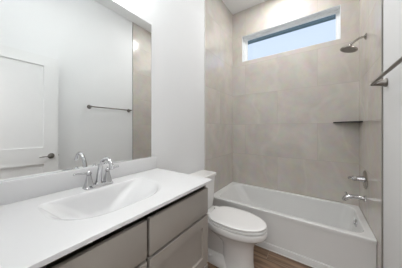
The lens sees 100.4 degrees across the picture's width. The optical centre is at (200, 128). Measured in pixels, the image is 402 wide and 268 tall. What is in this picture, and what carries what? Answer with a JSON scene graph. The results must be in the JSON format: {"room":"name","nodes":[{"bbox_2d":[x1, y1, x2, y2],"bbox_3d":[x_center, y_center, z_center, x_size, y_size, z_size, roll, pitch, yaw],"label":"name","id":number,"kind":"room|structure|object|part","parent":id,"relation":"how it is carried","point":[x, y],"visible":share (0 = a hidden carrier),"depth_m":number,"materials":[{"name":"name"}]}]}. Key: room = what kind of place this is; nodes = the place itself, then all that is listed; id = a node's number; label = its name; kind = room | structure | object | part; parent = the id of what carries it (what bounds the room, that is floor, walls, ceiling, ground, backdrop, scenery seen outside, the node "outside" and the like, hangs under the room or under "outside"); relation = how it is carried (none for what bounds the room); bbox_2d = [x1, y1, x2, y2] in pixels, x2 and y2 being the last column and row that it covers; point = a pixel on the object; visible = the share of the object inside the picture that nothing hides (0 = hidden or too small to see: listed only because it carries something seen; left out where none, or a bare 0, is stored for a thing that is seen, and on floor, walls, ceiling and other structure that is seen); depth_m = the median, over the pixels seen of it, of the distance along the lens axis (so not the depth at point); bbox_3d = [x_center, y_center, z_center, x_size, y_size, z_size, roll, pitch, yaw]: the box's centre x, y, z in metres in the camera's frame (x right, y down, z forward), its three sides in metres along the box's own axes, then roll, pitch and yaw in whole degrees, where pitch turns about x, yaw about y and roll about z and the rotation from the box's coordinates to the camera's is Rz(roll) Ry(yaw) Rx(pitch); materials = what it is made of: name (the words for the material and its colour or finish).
{"room":"bathroom","nodes":[
{"label":"bathroom","id":0,"kind":"room"},
{"bbox_2d":[113,0,232,192],"bbox_3d":[-0.310,-0.306,1.663,0.120,3.138,2.735,0,0,35],"label":"wall","id":1,"kind":"structure","parent":0,"point":[177,26],"depth_m":1.86,"materials":[{"name":"white paint"}]},
{"bbox_2d":[0,0,150,181],"bbox_3d":[-0.693,-0.321,1.010,0.005,1.106,0.961,0,0,35],"label":"mirror","id":2,"kind":"object","parent":1,"relation":"attached to","point":[75,75],"visible":1,"depth_m":0.94,"materials":[{"name":"grey mirror"}]},
{"bbox_2d":[0,156,156,205],"bbox_3d":[-0.675,0.283,1.020,0.024,0.101,1.012,0,0,35],"label":"backsplash","id":3,"kind":"structure","parent":1,"relation":"attached to","point":[16,190],"depth_m":0.88,"materials":[{"name":"white stone"}]},
{"bbox_2d":[255,244,315,267],"bbox_3d":[0.736,1.259,1.726,1.522,0.008,0.008,0,0,35],"label":"trim","id":4,"kind":"structure","parent":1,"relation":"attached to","point":[255,244],"depth_m":1.65,"materials":[{"name":"white"}]},
{"bbox_2d":[222,0,266,14],"bbox_3d":[0.402,-1.925,1.247,1.784,0.100,2.865,0,0,35],"label":"ceiling","id":5,"kind":"structure","parent":0,"point":[234,6],"depth_m":2.52,"materials":[{"name":"white paint"}]},
{"bbox_2d":[207,245,311,267],"bbox_3d":[-0.090,1.313,0.541,1.784,0.100,4.585,0,0,35],"label":"floor","id":6,"kind":"structure","parent":0,"point":[263,258],"depth_m":1.59,"materials":[{"name":"brown wood"}]},
{"bbox_2d":[41,185,207,267],"bbox_3d":[-0.454,0.808,0.871,0.550,0.910,0.970,0,0,35],"label":"vanity cabinet","id":7,"kind":"object","parent":6,"relation":"on","point":[175,234],"visible":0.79,"depth_m":0.81,"materials":[{"name":"beige paint"}]},
{"bbox_3d":[-0.374,0.470,0.522,0.020,0.163,0.478,0,0,35],"label":"drawer","id":8,"kind":"part","parent":7,"relation":"part of","materials":[{"name":"beige paint"}]},
{"bbox_2d":[0,168,211,267],"bbox_3d":[-0.447,0.399,0.863,0.570,0.130,1.015,0,0,35],"label":"countertop","id":9,"kind":"structure","parent":7,"relation":"on","point":[36,232],"depth_m":0.69,"materials":[{"name":"white stone"}]},
{"bbox_2d":[73,157,118,189],"bbox_3d":[-0.546,0.244,0.945,0.197,0.180,0.247,0,0,35],"label":"faucet","id":10,"kind":"object","parent":9,"relation":"on","point":[107,179],"visible":1,"depth_m":0.95,"materials":[{"name":"silver metal"}]},
{"bbox_3d":[-0.632,0.274,0.943,0.042,0.088,0.040,0,0,35],"label":"handle","id":11,"kind":"part","parent":10,"relation":"part of","materials":[{"name":"silver metal"}]},
{"bbox_3d":[-0.603,0.325,0.984,0.058,0.016,0.152,0,0,35],"label":"plate","id":12,"kind":"part","parent":10,"relation":"part of","materials":[{"name":"silver metal"}]},
{"bbox_3d":[-0.543,0.238,0.943,0.190,0.168,0.044,0,0,35],"label":"spout","id":13,"kind":"part","parent":10,"relation":"part of","materials":[{"name":"silver metal"}]},
{"bbox_3d":[-0.574,0.274,1.026,0.042,0.088,0.040,0,0,35],"label":"handle","id":14,"kind":"part","parent":10,"relation":"part of","materials":[{"name":"silver metal"}]},
{"bbox_2d":[37,177,161,220],"bbox_3d":[-0.435,0.399,0.853,0.334,0.130,0.534,0,0,35],"label":"sink basin","id":15,"kind":"object","parent":9,"relation":"in","point":[94,204],"depth_m":0.90,"materials":[{"name":"white ceramic"}]},
{"bbox_3d":[-0.374,0.722,0.522,0.020,0.312,0.478,0,0,35],"label":"drawer","id":16,"kind":"part","parent":7,"relation":"part of","materials":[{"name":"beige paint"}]},
{"bbox_3d":[-0.095,0.722,0.921,0.020,0.312,0.468,0,0,35],"label":"drawer","id":17,"kind":"part","parent":7,"relation":"part of","materials":[{"name":"beige paint"}]},
{"bbox_3d":[-0.095,0.470,0.921,0.020,0.163,0.468,0,0,35],"label":"drawer","id":18,"kind":"part","parent":7,"relation":"part of","materials":[{"name":"beige paint"}]},
{"bbox_2d":[189,170,267,267],"bbox_3d":[0.224,0.872,1.611,0.795,0.779,0.398,0,0,35],"label":"toilet","id":19,"kind":"object","parent":6,"relation":"on","point":[233,233],"visible":0.78,"depth_m":1.47,"materials":[{"name":"white ceramic"}]},
{"bbox_3d":[-0.017,0.501,1.779,0.208,0.036,0.398,0,0,35],"label":"tank lid","id":20,"kind":"part","parent":19,"relation":"part of","materials":[{"name":"white ceramic"}]},
{"bbox_3d":[-0.018,0.688,1.780,0.189,0.338,0.376,0,0,35],"label":"tank","id":21,"kind":"part","parent":19,"relation":"part of","materials":[{"name":"white ceramic"}]},
{"bbox_3d":[0.332,0.843,1.536,0.522,0.028,0.348,0,0,35],"label":"seat","id":22,"kind":"part","parent":19,"relation":"part of","materials":[{"name":"white plastic"}]},
{"bbox_3d":[0.331,0.819,1.537,0.519,0.020,0.344,0,0,35],"label":"lid","id":23,"kind":"part","parent":19,"relation":"part of","materials":[{"name":"white plastic"}]},
{"bbox_2d":[213,182,376,267],"bbox_3d":[0.942,1.064,2.022,1.519,0.396,0.712,0,0,35],"label":"bathtub","id":24,"kind":"object","parent":6,"relation":"on","point":[316,232],"visible":0.88,"depth_m":1.70,"materials":[{"name":"white ceramic"}]},
{"bbox_2d":[233,0,358,205],"bbox_3d":[1.181,-0.306,2.365,1.764,3.138,0.120,0,0,35],"label":"wall","id":25,"kind":"structure","parent":0,"point":[286,105],"depth_m":2.23,"materials":[{"name":"tile"}]},
{"bbox_2d":[242,5,340,61],"bbox_3d":[1.182,-1.263,2.363,1.206,0.402,0.121,0,0,35],"label":"trim","id":26,"kind":"structure","parent":25,"relation":"attached to","point":[337,7],"depth_m":2.27,"materials":[{"name":"white plastic"}]},
{"bbox_2d":[248,14,335,44],"bbox_3d":[1.435,-1.712,2.575,4.700,0.150,0.515,0,0,35],"label":"roof eave","id":27,"kind":"object","parent":25,"relation":"attached to","point":[332,17],"visible":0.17,"depth_m":2.74},
{"bbox_2d":[244,9,339,60],"bbox_3d":[1.206,-1.263,2.396,1.198,0.394,0.040,0,0,35],"label":"window","id":28,"kind":"structure","parent":25,"relation":"in","point":[337,12],"depth_m":2.29,"materials":[{"name":"white plastic"}]},
{"bbox_2d":[333,121,362,122],"bbox_3d":[1.617,-0.077,1.856,0.225,0.013,0.215,0,0,35],"label":"corner shelf","id":29,"kind":"object","parent":25,"relation":"attached to","point":[345,121],"visible":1,"depth_m":1.82,"materials":[{"name":"brown metal"}]},
{"bbox_2d":[359,0,401,267],"bbox_3d":[1.039,-0.306,0.723,0.120,3.138,2.735,0,0,35],"label":"wall","id":30,"kind":"structure","parent":0,"point":[392,9],"depth_m":1.19,"materials":[{"name":"white paint"}]},
{"bbox_2d":[340,33,366,52],"bbox_3d":[1.488,-0.836,1.643,0.194,0.147,0.142,0,0,35],"label":"shower fixture","id":31,"kind":"object","parent":30,"relation":"attached to","point":[346,49],"visible":1,"depth_m":1.63,"materials":[{"name":"grey metal"}]},
{"bbox_3d":[1.518,-0.860,1.624,0.106,0.062,0.020,0,0,35],"label":"shower arm","id":32,"kind":"part","parent":31,"relation":"part of","materials":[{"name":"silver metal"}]},
{"bbox_2d":[342,192,366,201],"bbox_3d":[1.498,0.675,1.644,0.178,0.092,0.060,0,0,35],"label":"tub spout","id":33,"kind":"object","parent":30,"relation":"attached to","point":[346,197],"visible":1,"depth_m":1.63,"materials":[{"name":"silver metal"}]},
{"bbox_3d":[1.495,0.683,1.646,0.171,0.076,0.042,0,0,35],"label":"spout","id":34,"kind":"part","parent":33,"relation":"part of","materials":[{"name":"silver metal"}]},
{"bbox_2d":[348,170,367,188],"bbox_3d":[1.526,0.488,1.649,0.138,0.176,0.176,0,0,35],"label":"shower valve","id":35,"kind":"object","parent":30,"relation":"attached to","point":[364,178],"visible":1,"depth_m":1.61,"materials":[{"name":"grey metal"}]},
{"bbox_2d":[381,0,382,267],"bbox_3d":[1.301,-0.306,1.201,0.009,3.138,0.008,0,0,35],"label":"trim","id":36,"kind":"structure","parent":30,"relation":"attached to","point":[381,0],"depth_m":1.20,"materials":[{"name":"grey tile"}]},
{"bbox_2d":[370,57,401,86],"bbox_3d":[1.052,-0.315,0.909,0.081,0.060,0.665,0,0,35],"label":"towel bar","id":37,"kind":"object","parent":30,"relation":"attached to","point":[377,82],"visible":1,"depth_m":1.02,"materials":[{"name":"silver metal"}]},
{"bbox_3d":[1.226,-0.315,1.157,0.080,0.060,0.060,0,0,35],"label":"post","id":38,"kind":"part","parent":37,"relation":"part of","materials":[{"name":"silver metal"}]}
]}

